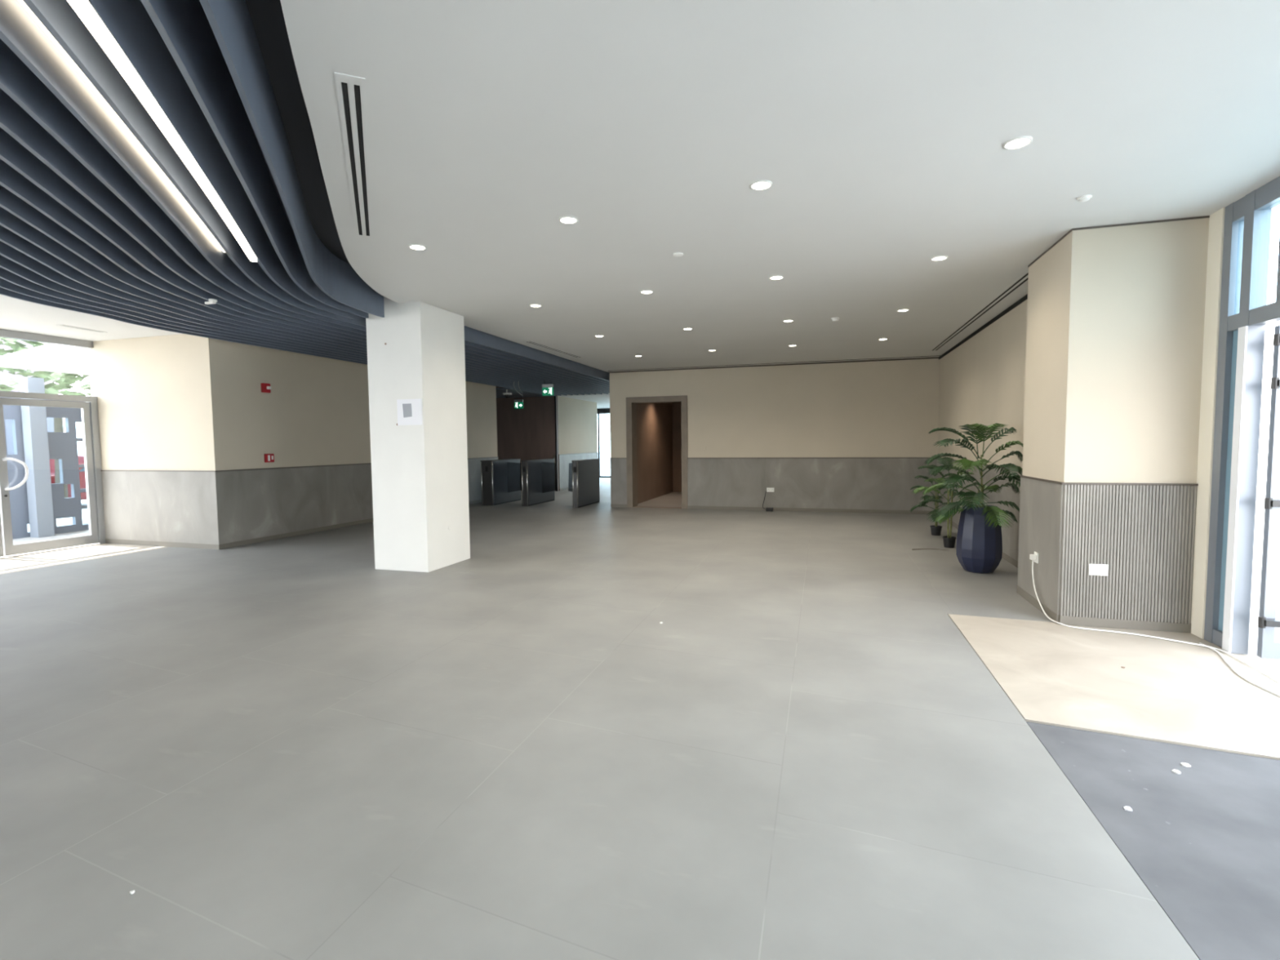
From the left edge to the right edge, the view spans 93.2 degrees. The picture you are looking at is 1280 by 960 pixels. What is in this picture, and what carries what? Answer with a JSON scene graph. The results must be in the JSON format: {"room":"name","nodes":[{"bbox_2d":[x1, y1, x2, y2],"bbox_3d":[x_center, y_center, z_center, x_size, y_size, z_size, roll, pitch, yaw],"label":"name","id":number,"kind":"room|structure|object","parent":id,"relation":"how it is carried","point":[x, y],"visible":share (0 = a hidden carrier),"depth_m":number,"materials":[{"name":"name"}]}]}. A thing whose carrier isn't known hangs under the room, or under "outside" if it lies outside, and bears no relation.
{"room":"building lobby","nodes":[
{"label":"building lobby","id":0,"kind":"room"},
{"bbox_2d":[0,339,54,454],"bbox_3d":[-21.249,-3.224,15.150,6.550,8.140,7.200,1,4,17],"label":"sky","id":1,"kind":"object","parent":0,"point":[50,421],"visible":0.02,"depth_m":16.77,"materials":[{"name":"white"}]},
{"bbox_2d":[0,391,105,556],"bbox_3d":[-8.457,-0.071,8.009,0.188,2.210,2.340,1,4,17],"label":"door","id":2,"kind":"structure","parent":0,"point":[89,409],"depth_m":8.70,"materials":[{"name":"grey metal"}]},
{"bbox_2d":[88,333,220,549],"bbox_3d":[-7.062,-0.549,8.883,2.410,3.030,0.220,1,4,17],"label":"wall","id":3,"kind":"structure","parent":0,"point":[154,394],"depth_m":8.76,"materials":[{"name":"beige paint"}]},
{"bbox_2d":[0,343,89,374],"bbox_3d":[-9.552,-2.422,13.451,4.950,0.150,7.450,1,4,17],"label":"canopy","id":4,"kind":"object","parent":3,"relation":"attached to","point":[54,357],"visible":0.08,"depth_m":11.11,"materials":[{"name":"white"}]},
{"bbox_2d":[0,328,93,348],"bbox_3d":[-9.664,-0.230,4.116,0.080,3.030,10.465,1,4,17],"label":"window","id":5,"kind":"structure","parent":3,"relation":"in","point":[4,333],"depth_m":8.46,"materials":[{"name":"grey metal"}]},
{"bbox_2d":[209,337,497,549],"bbox_3d":[-4.931,-0.773,12.181,0.220,3.030,7.735,1,4,17],"label":"wall","id":6,"kind":"structure","parent":0,"point":[314,419],"depth_m":9.76,"materials":[{"name":"beige paint"}]},
{"bbox_2d":[261,382,271,392],"bbox_3d":[-5.676,-1.399,9.208,0.085,0.140,0.130,1,4,17],"label":"fire alarm sounder","id":7,"kind":"object","parent":6,"relation":"attached to","point":[265,388],"visible":1,"depth_m":9.18,"materials":[{"name":"red plastic"}]},
{"bbox_2d":[264,453,274,462],"bbox_3d":[-5.683,-0.337,9.289,0.045,0.130,0.150,1,4,17],"label":"fire alarm","id":8,"kind":"object","parent":6,"relation":"attached to","point":[268,457],"visible":1,"depth_m":9.27,"materials":[{"name":"red plastic"}]},
{"bbox_2d":[496,386,559,491],"bbox_3d":[-4.535,-1.329,18.911,4.255,3.300,0.170,1,4,17],"label":"wall","id":9,"kind":"structure","parent":0,"point":[531,432],"depth_m":18.50,"materials":[{"name":"black wood"}]},
{"bbox_2d":[557,395,598,490],"bbox_3d":[-2.058,-1.210,20.018,0.170,2.880,3.350,1,4,17],"label":"wall","id":10,"kind":"structure","parent":0,"point":[577,418],"depth_m":19.61,"materials":[{"name":"beige paint"}]},
{"bbox_2d":[0,457,1279,959],"bbox_3d":[0.016,1.697,0.105,120.001,0.501,120.000,1,4,17],"label":"floor","id":11,"kind":"structure","parent":0,"point":[834,738],"depth_m":2.82,"materials":[{"name":"grey concrete"}]},
{"bbox_2d":[0,337,90,497],"bbox_3d":[-14.297,-2.287,14.811,4.103,6.193,3.900,-1,4,-7],"label":"tree","id":12,"kind":"object","parent":11,"relation":"on","point":[65,380],"visible":0.27,"depth_m":14.67,"materials":[{"name":"green plant"}]},
{"bbox_2d":[2,377,88,538],"bbox_3d":[-9.927,-0.389,10.374,0.370,2.620,3.000,1,4,17],"label":"door glass","id":13,"kind":"object","parent":11,"relation":"on","point":[38,502],"visible":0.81,"depth_m":9.98,"materials":[{"name":"grey"}]},
{"bbox_2d":[49,454,86,500],"bbox_3d":[-14.873,0.004,16.590,1.730,1.399,4.294,1,4,17],"label":"car","id":14,"kind":"object","parent":11,"relation":"on","point":[81,457],"visible":0.04,"depth_m":15.54,"materials":[{"name":"red paint"}]},
{"bbox_2d":[365,296,470,572],"bbox_3d":[-2.642,-0.627,7.285,0.734,3.300,0.864,1,4,17],"label":"column","id":15,"kind":"structure","parent":11,"relation":"on","point":[420,479],"depth_m":6.94,"materials":[{"name":"white paint"}]},
{"bbox_2d":[396,398,422,425],"bbox_3d":[-2.590,-0.763,6.807,0.325,0.290,0.012,1,4,17],"label":"notice board","id":16,"kind":"object","parent":15,"relation":"attached to","point":[409,411],"visible":1,"depth_m":6.80,"materials":[{"name":"white paper"}]},
{"bbox_2d":[480,458,521,505],"bbox_3d":[-3.218,0.030,14.874,0.724,1.062,1.404,1,4,17],"label":"turnstile","id":17,"kind":"object","parent":11,"relation":"on","point":[500,479],"visible":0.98,"depth_m":14.57,"materials":[{"name":"grey metal"}]},
{"bbox_2d":[520,458,557,506],"bbox_3d":[-2.455,0.034,14.702,0.854,1.062,1.401,3,5,45],"label":"turnstile","id":18,"kind":"object","parent":11,"relation":"on","point":[539,477],"visible":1,"depth_m":14.49,"materials":[{"name":"grey metal"}]},
{"bbox_2d":[568,458,599,507],"bbox_3d":[-1.441,0.053,14.239,0.544,1.062,1.404,1,4,17],"label":"turnstile","id":19,"kind":"object","parent":11,"relation":"on","point":[584,474],"visible":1,"depth_m":13.99,"materials":[{"name":"grey metal"}]},
{"bbox_2d":[762,493,773,511],"bbox_3d":[2.654,0.443,12.588,0.217,0.411,0.136,1,4,17],"label":"cable box","id":20,"kind":"object","parent":11,"relation":"on","point":[767,509],"visible":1,"depth_m":12.53,"materials":[{"name":"black plastic"}]},
{"bbox_2d":[911,548,944,550],"bbox_3d":[3.804,0.913,7.941,0.442,0.023,0.038,0,4,14],"label":"cable","id":21,"kind":"object","parent":11,"relation":"on","point":[914,548],"visible":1,"depth_m":7.96,"materials":[{"name":"black plastic"}]},
{"bbox_2d":[910,464,959,535],"bbox_3d":[4.480,0.307,9.214,0.679,1.064,0.791,1,4,17],"label":"potted palm","id":22,"kind":"object","parent":11,"relation":"on","point":[935,530],"visible":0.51,"depth_m":9.18,"materials":[{"name":"green plant"}]},
{"bbox_2d":[929,524,942,535],"bbox_3d":[4.508,0.769,9.221,0.166,0.140,0.166,1,4,17],"label":"pot","id":23,"kind":"object","parent":22,"relation":"attached to","point":[935,530],"depth_m":9.17,"materials":[{"name":"black plastic"}]},
{"bbox_2d":[911,457,980,547],"bbox_3d":[4.097,0.300,8.173,0.835,1.214,1.022,1,4,17],"label":"potted palm","id":24,"kind":"object","parent":11,"relation":"on","point":[949,540],"visible":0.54,"depth_m":8.14,"materials":[{"name":"green plant"}]},
{"bbox_2d":[942,536,956,547],"bbox_3d":[4.171,0.838,8.166,0.166,0.140,0.166,1,4,17],"label":"pot","id":25,"kind":"object","parent":24,"relation":"attached to","point":[948,541],"depth_m":8.11,"materials":[{"name":"black plastic"}]},
{"bbox_2d":[921,422,1022,573],"bbox_3d":[3.629,0.192,6.639,0.951,1.628,1.062,1,4,17],"label":"potted palm","id":26,"kind":"object","parent":11,"relation":"on","point":[979,547],"visible":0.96,"depth_m":6.49,"materials":[{"name":"plant"}]},
{"bbox_2d":[955,504,1002,573],"bbox_3d":[3.734,0.644,6.663,0.456,0.720,0.456,1,4,17],"label":"planter","id":27,"kind":"object","parent":26,"relation":"attached to","point":[979,547],"depth_m":6.50,"materials":[{"name":"blue ceramic"}]},
{"bbox_2d":[1016,207,1225,639],"bbox_3d":[3.886,-0.406,4.923,1.060,3.030,1.170,1,4,17],"label":"wall pier","id":28,"kind":"object","parent":11,"relation":"on","point":[1123,319],"visible":0.98,"depth_m":4.55,"materials":[{"name":"beige paint"}]},
{"bbox_2d":[1033,551,1038,563],"bbox_3d":[3.410,0.667,5.213,0.012,0.088,0.088,1,4,17],"label":"wall socket","id":29,"kind":"object","parent":28,"relation":"attached to","point":[1036,553],"visible":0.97,"depth_m":5.20,"materials":[{"name":"white plastic"}]},
{"bbox_2d":[1029,554,1279,682],"bbox_3d":[3.607,0.917,4.409,0.395,0.453,1.737,-2,4,-23],"label":"cable","id":30,"kind":"object","parent":29,"relation":"attached to","point":[1032,557],"visible":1,"depth_m":4.46,"materials":[{"name":"white plastic"}]},
{"bbox_2d":[1088,563,1108,576],"bbox_3d":[3.509,0.687,4.635,0.125,0.088,0.010,1,4,17],"label":"cover plate","id":31,"kind":"object","parent":28,"relation":"attached to","point":[1094,569],"visible":1,"depth_m":4.63,"materials":[{"name":"white plastic"}]},
{"bbox_2d":[1204,176,1279,654],"bbox_3d":[2.741,-0.077,-0.221,0.102,3.030,9.358,1,4,17],"label":"window","id":32,"kind":"structure","parent":28,"relation":"attached to","point":[1245,313],"depth_m":4.03,"materials":[{"name":"clear glass"}]},
{"bbox_2d":[1257,324,1279,659],"bbox_3d":[4.464,0.098,3.734,0.983,2.140,0.126,1,4,17],"label":"door","id":33,"kind":"structure","parent":32,"relation":"attached to","point":[1267,647],"depth_m":3.89,"materials":[{"name":"grey metal"}]},
{"bbox_2d":[1123,805,1132,811],"bbox_3d":[1.921,1.294,2.386,0.025,0.007,0.025,1,4,17],"label":"chip","id":34,"kind":"object","parent":11,"relation":"on","point":[1126,808],"visible":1,"depth_m":2.38,"materials":[{"name":"white paper"}]},
{"bbox_2d":[1171,768,1181,773],"bbox_3d":[2.344,1.274,2.645,0.026,0.007,0.028,-1,4,-11],"label":"chip","id":35,"kind":"object","parent":11,"relation":"on","point":[1174,771],"visible":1,"depth_m":2.64,"materials":[{"name":"white plastic"}]},
{"bbox_2d":[1180,762,1191,767],"bbox_3d":[2.434,1.270,2.702,0.031,0.006,0.032,1,4,17],"label":"chip","id":36,"kind":"object","parent":11,"relation":"on","point":[1184,764],"visible":1,"depth_m":2.70,"materials":[{"name":"white plastic"}]},
{"bbox_2d":[1199,642,1279,696],"bbox_3d":[3.712,1.181,3.736,0.103,0.012,1.124,1,4,21],"label":"cable","id":37,"kind":"object","parent":11,"relation":"on","point":[1210,647],"visible":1,"depth_m":3.68,"materials":[{"name":"white plastic"}]},
{"bbox_2d":[0,0,1279,408],"bbox_3d":[-1.516,-2.329,10.658,14.950,0.540,28.600,1,4,17],"label":"ceiling","id":38,"kind":"structure","parent":0,"point":[879,130],"depth_m":3.32,"materials":[{"name":"white paint"}]},
{"bbox_2d":[56,324,105,333],"bbox_3d":[-7.412,-2.010,8.052,0.104,0.004,0.542,0,4,11],"label":"ceiling vent","id":39,"kind":"object","parent":38,"relation":"in","point":[66,326],"visible":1,"depth_m":8.03,"materials":[{"name":"white metal"}]},
{"bbox_2d":[66,0,355,319],"bbox_3d":[-1.903,-1.731,2.310,0.492,0.454,9.341,-2,4,-19],"label":"ceiling baffle","id":40,"kind":"structure","parent":38,"relation":"attached to","point":[130,23],"depth_m":2.75,"materials":[{"name":"blue metal"}]},
{"bbox_2d":[140,0,368,318],"bbox_3d":[-1.712,-1.746,2.249,0.465,0.420,9.361,-2,4,-19],"label":"ceiling baffle","id":41,"kind":"structure","parent":38,"relation":"attached to","point":[184,26],"depth_m":2.89,"materials":[{"name":"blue metal"}]},
{"bbox_2d":[0,287,555,395],"bbox_3d":[-4.318,-2.111,8.523,2.988,0.420,19.305,0,4,2],"label":"ceiling baffle","id":42,"kind":"structure","parent":38,"relation":"attached to","point":[3,291],"depth_m":7.07,"materials":[{"name":"blue metal"}]},
{"bbox_2d":[0,278,561,395],"bbox_3d":[-4.124,-2.109,8.463,2.990,0.420,19.314,0,4,2],"label":"ceiling baffle","id":43,"kind":"structure","parent":38,"relation":"attached to","point":[4,284],"depth_m":6.77,"materials":[{"name":"blue metal"}]},
{"bbox_2d":[0,266,567,395],"bbox_3d":[-3.930,-2.107,8.402,2.992,0.420,19.323,0,4,2],"label":"ceiling baffle","id":44,"kind":"structure","parent":38,"relation":"attached to","point":[8,276],"depth_m":6.43,"materials":[{"name":"blue metal"}]},
{"bbox_2d":[0,254,573,395],"bbox_3d":[-3.744,-2.105,8.341,3.009,0.420,19.332,0,4,1],"label":"ceiling baffle","id":45,"kind":"structure","parent":38,"relation":"attached to","point":[6,264],"depth_m":6.08,"materials":[{"name":"blue metal"}]},
{"bbox_2d":[0,240,578,395],"bbox_3d":[-3.560,-2.103,8.281,3.028,0.420,19.340,0,4,1],"label":"ceiling baffle","id":46,"kind":"structure","parent":38,"relation":"attached to","point":[7,251],"depth_m":5.76,"materials":[{"name":"blue metal"}]},
{"bbox_2d":[199,0,384,317],"bbox_3d":[-1.517,-1.745,2.204,0.472,0.420,9.405,-2,4,-19],"label":"ceiling baffle","id":47,"kind":"structure","parent":38,"relation":"attached to","point":[230,22],"depth_m":3.13,"materials":[{"name":"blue metal"}]},
{"bbox_2d":[0,225,584,395],"bbox_3d":[-3.375,-2.101,8.221,3.047,0.420,19.349,0,4,1],"label":"ceiling baffle","id":48,"kind":"structure","parent":38,"relation":"attached to","point":[7,237],"depth_m":5.43,"materials":[{"name":"blue metal"}]},
{"bbox_2d":[513,381,523,395],"bbox_3d":[-2.768,-2.081,13.764,0.234,0.338,0.045,0,4,12],"label":"cables","id":49,"kind":"object","parent":48,"relation":"hanging from","point":[513,381],"visible":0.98,"depth_m":13.75,"materials":[{"name":"grey metal"}]},
{"bbox_2d":[0,206,590,395],"bbox_3d":[-3.190,-2.099,8.160,3.067,0.420,19.358,0,4,1],"label":"ceiling baffle","id":50,"kind":"structure","parent":38,"relation":"attached to","point":[8,220],"depth_m":5.07,"materials":[{"name":"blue metal"}]},
{"bbox_2d":[0,184,596,395],"bbox_3d":[-3.005,-2.097,8.100,3.086,0.420,19.368,0,4,1],"label":"ceiling baffle","id":51,"kind":"structure","parent":38,"relation":"attached to","point":[9,202],"depth_m":4.74,"materials":[{"name":"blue metal"}]},
{"bbox_2d":[0,159,602,394],"bbox_3d":[-2.821,-2.095,8.039,3.105,0.420,19.377,0,4,1],"label":"ceiling baffle","id":52,"kind":"structure","parent":38,"relation":"attached to","point":[11,180],"depth_m":4.36,"materials":[{"name":"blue metal"}]},
{"bbox_2d":[0,127,608,394],"bbox_3d":[-2.636,-2.092,7.979,3.124,0.420,19.386,0,4,1],"label":"ceiling baffle","id":53,"kind":"structure","parent":38,"relation":"attached to","point":[12,153],"depth_m":3.97,"materials":[{"name":"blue metal"}]},
{"bbox_2d":[204,298,217,304],"bbox_3d":[-4.135,-1.716,5.834,0.125,0.038,0.070,1,4,17],"label":"ceiling sensor","id":54,"kind":"object","parent":53,"relation":"attached to","point":[211,301],"visible":1,"depth_m":5.82,"materials":[{"name":"white plastic"}]},
{"bbox_2d":[542,382,554,395],"bbox_3d":[-2.062,-2.064,13.571,0.270,0.342,0.045,1,4,17],"label":"exit sign","id":55,"kind":"object","parent":53,"relation":"hanging from","point":[547,389],"visible":1,"depth_m":13.56,"materials":[{"name":"teal plastic"}]},
{"bbox_2d":[0,0,609,389],"bbox_3d":[-2.081,-2.087,7.797,3.182,0.420,19.414,0,4,1],"label":"ceiling baffle","id":56,"kind":"structure","parent":38,"relation":"attached to","point":[19,30],"depth_m":2.87,"materials":[{"name":"blue metal"}]},
{"bbox_2d":[0,38,609,391],"bbox_3d":[-2.266,-2.088,7.857,3.163,0.420,19.404,0,4,1],"label":"ceiling baffle","id":57,"kind":"structure","parent":38,"relation":"attached to","point":[17,80],"depth_m":3.23,"materials":[{"name":"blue metal"}]},
{"bbox_2d":[0,88,609,393],"bbox_3d":[-2.451,-2.091,7.918,3.144,0.420,19.395,0,4,1],"label":"ceiling baffle","id":58,"kind":"structure","parent":38,"relation":"attached to","point":[15,121],"depth_m":3.61,"materials":[{"name":"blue metal"}]},
{"bbox_2d":[22,0,609,387],"bbox_3d":[-1.896,-2.084,7.736,3.201,0.420,19.423,-1,4,1],"label":"ceiling baffle","id":59,"kind":"structure","parent":38,"relation":"attached to","point":[58,17],"depth_m":2.83,"materials":[{"name":"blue metal"}]},
{"bbox_2d":[333,71,373,237],"bbox_3d":[-1.664,-1.788,3.588,0.119,0.004,2.168,-2,4,-23],"label":"ceiling vent","id":60,"kind":"object","parent":38,"relation":"in","point":[342,79],"visible":1,"depth_m":3.18,"materials":[{"name":"metal"}]},
{"bbox_2d":[408,244,426,250],"bbox_3d":[-1.780,-1.863,4.847,0.136,0.008,0.136,1,4,17],"label":"recessed light","id":61,"kind":"object","parent":38,"relation":"in","point":[415,246],"visible":1,"depth_m":4.84,"materials":[{"name":"white plastic"}]},
{"bbox_2d":[502,389,511,397],"bbox_3d":[-3.472,-2.261,15.850,0.210,0.200,0.110,1,4,17],"label":"security camera","id":62,"kind":"object","parent":38,"relation":"attached to","point":[506,394],"visible":1,"depth_m":15.82,"materials":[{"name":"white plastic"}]},
{"bbox_2d":[514,393,523,408],"bbox_3d":[-3.425,-2.231,17.106,0.270,0.422,0.045,1,4,17],"label":"exit sign","id":63,"kind":"object","parent":38,"relation":"hanging from","point":[518,403],"visible":1,"depth_m":17.10,"materials":[{"name":"teal plastic"}]},
{"bbox_2d":[529,303,542,306],"bbox_3d":[-1.194,-1.998,6.943,0.136,0.008,0.136,1,4,17],"label":"recessed light","id":64,"kind":"object","parent":38,"relation":"in","point":[534,304],"visible":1,"depth_m":6.94,"materials":[{"name":"white plastic"}]},
{"bbox_2d":[463,325,609,381],"bbox_3d":[-1.114,-2.386,12.495,0.027,0.420,9.950,1,4,17],"label":"ceiling baffle","id":65,"kind":"structure","parent":38,"relation":"attached to","point":[471,335],"depth_m":9.99,"materials":[{"name":"blue metal"}]},
{"bbox_2d":[464,340,609,383],"bbox_3d":[-1.292,-2.388,12.548,0.027,0.420,9.950,1,4,17],"label":"ceiling baffle","id":66,"kind":"structure","parent":38,"relation":"attached to","point":[466,343],"depth_m":10.40,"materials":[{"name":"blue metal"}]},
{"bbox_2d":[464,344,609,386],"bbox_3d":[-1.470,-2.390,12.601,0.027,0.420,9.950,1,4,17],"label":"ceiling baffle","id":67,"kind":"structure","parent":38,"relation":"attached to","point":[467,347],"depth_m":10.82,"materials":[{"name":"blue metal"}]},
{"bbox_2d":[523,341,582,357],"bbox_3d":[-1.432,-2.204,10.280,0.129,0.004,1.951,1,4,19],"label":"ceiling vent","id":68,"kind":"object","parent":38,"relation":"in","point":[529,342],"visible":1,"depth_m":10.14,"materials":[{"name":"grey metal"}]},
{"bbox_2d":[559,216,577,223],"bbox_3d":[-0.507,-1.840,4.290,0.136,0.008,0.136,1,4,17],"label":"recessed light","id":69,"kind":"object","parent":38,"relation":"in","point":[565,220],"visible":1,"depth_m":4.28,"materials":[{"name":"white plastic"}]},
{"bbox_2d":[640,289,653,293],"bbox_3d":[0.071,-1.973,6.357,0.136,0.008,0.136,1,4,17],"label":"recessed light","id":70,"kind":"object","parent":38,"relation":"in","point":[645,291],"visible":1,"depth_m":6.34,"materials":[{"name":"white plastic"}]},
{"bbox_2d":[672,252,683,257],"bbox_3d":[0.319,-1.893,5.095,0.090,0.018,0.090,1,4,17],"label":"ceiling sensor","id":71,"kind":"object","parent":38,"relation":"attached to","point":[676,254],"visible":1,"depth_m":5.07,"materials":[{"name":"white plastic"}]},
{"bbox_2d":[750,180,772,190],"bbox_3d":[0.748,-1.817,3.737,0.136,0.008,0.136,1,4,17],"label":"recessed light","id":72,"kind":"object","parent":38,"relation":"in","point":[759,184],"visible":1,"depth_m":3.73,"materials":[{"name":"white plastic"}]},
{"bbox_2d":[768,275,783,279],"bbox_3d":[1.317,-1.954,5.848,0.136,0.008,0.136,1,4,17],"label":"recessed light","id":73,"kind":"object","parent":38,"relation":"in","point":[776,277],"visible":1,"depth_m":5.85,"materials":[{"name":"white plastic"}]},
{"bbox_2d":[782,319,793,322],"bbox_3d":[1.947,-2.090,7.952,0.136,0.008,0.136,1,4,17],"label":"recessed light","id":74,"kind":"object","parent":38,"relation":"in","point":[788,320],"visible":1,"depth_m":7.92,"materials":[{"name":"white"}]},
{"bbox_2d":[831,317,839,321],"bbox_3d":[2.524,-2.071,7.822,0.110,0.041,0.110,1,4,17],"label":"smoke detector","id":75,"kind":"object","parent":38,"relation":"attached to","point":[833,319],"visible":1,"depth_m":7.79,"materials":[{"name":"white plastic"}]},
{"bbox_2d":[897,308,909,311],"bbox_3d":[3.205,-2.066,7.378,0.136,0.008,0.136,1,4,17],"label":"recessed light","id":76,"kind":"object","parent":38,"relation":"in","point":[904,309],"visible":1,"depth_m":7.38,"materials":[{"name":"white plastic"}]},
{"bbox_2d":[930,255,947,261],"bbox_3d":[2.607,-1.930,5.276,0.136,0.008,0.136,1,4,17],"label":"recessed light","id":77,"kind":"object","parent":38,"relation":"in","point":[940,257],"visible":1,"depth_m":5.27,"materials":[{"name":"white plastic"}]},
{"bbox_2d":[929,270,1028,351],"bbox_3d":[4.445,-2.128,8.153,0.130,0.004,5.440,1,4,17],"label":"ceiling vent","id":78,"kind":"object","parent":38,"relation":"in","point":[1022,280],"visible":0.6,"depth_m":7.29,"materials":[{"name":"grey metal"}]},
{"bbox_2d":[1002,136,1032,149],"bbox_3d":[2.016,-1.798,3.233,0.136,0.008,0.136,1,4,17],"label":"recessed light","id":79,"kind":"object","parent":38,"relation":"in","point":[1015,143],"visible":1,"depth_m":3.23,"materials":[{"name":"white plastic"}]},
{"bbox_2d":[1076,194,1092,201],"bbox_3d":[2.917,-1.843,3.975,0.080,0.026,0.080,1,4,17],"label":"ceiling sensor","id":80,"kind":"object","parent":38,"relation":"attached to","point":[1085,197],"visible":1,"depth_m":3.96,"materials":[{"name":"white plastic"}]},
{"bbox_2d":[636,402,681,503],"bbox_3d":[1.773,-0.910,15.245,3.350,2.800,4.320,1,4,17],"label":"wall","id":81,"kind":"structure","parent":0,"point":[659,425],"depth_m":16.12,"materials":[{"name":"brown paint"}]},
{"bbox_2d":[608,356,939,514],"bbox_3d":[2.647,-0.873,12.653,6.890,3.030,0.140,1,4,17],"label":"wall","id":82,"kind":"structure","parent":0,"point":[846,436],"depth_m":12.40,"materials":[{"name":"beige paint"}]},
{"bbox_2d":[626,395,687,508],"bbox_3d":[0.416,-0.612,13.454,1.380,2.450,0.380,1,4,17],"label":"door frame","id":83,"kind":"structure","parent":82,"relation":"in","point":[631,402],"depth_m":13.40,"materials":[{"name":"grey metal"}]},
{"bbox_2d":[766,487,773,492],"bbox_3d":[2.719,0.205,12.629,0.150,0.088,0.012,1,4,17],"label":"wall socket","id":84,"kind":"object","parent":82,"relation":"attached to","point":[768,489],"visible":1,"depth_m":12.63,"materials":[{"name":"white plastic"}]},
{"bbox_2d":[936,293,1027,568],"bbox_3d":[4.907,-0.642,8.576,0.220,3.030,6.430,1,4,17],"label":"wall","id":85,"kind":"structure","parent":0,"point":[982,377],"depth_m":8.04,"materials":[{"name":"beige paint"}]},
{"bbox_3d":[1.010,-1.383,18.946,0.140,3.300,11.020,1,4,17],"label":"wall","id":86,"kind":"structure","parent":0,"visible":0},
{"bbox_2d":[596,408,610,477],"bbox_3d":[0.045,-1.526,24.807,5.050,2.880,0.148,1,4,17],"label":"door","id":87,"kind":"structure","parent":86,"relation":"in","point":[599,411],"depth_m":25.27,"materials":[{"name":"grey metal"}]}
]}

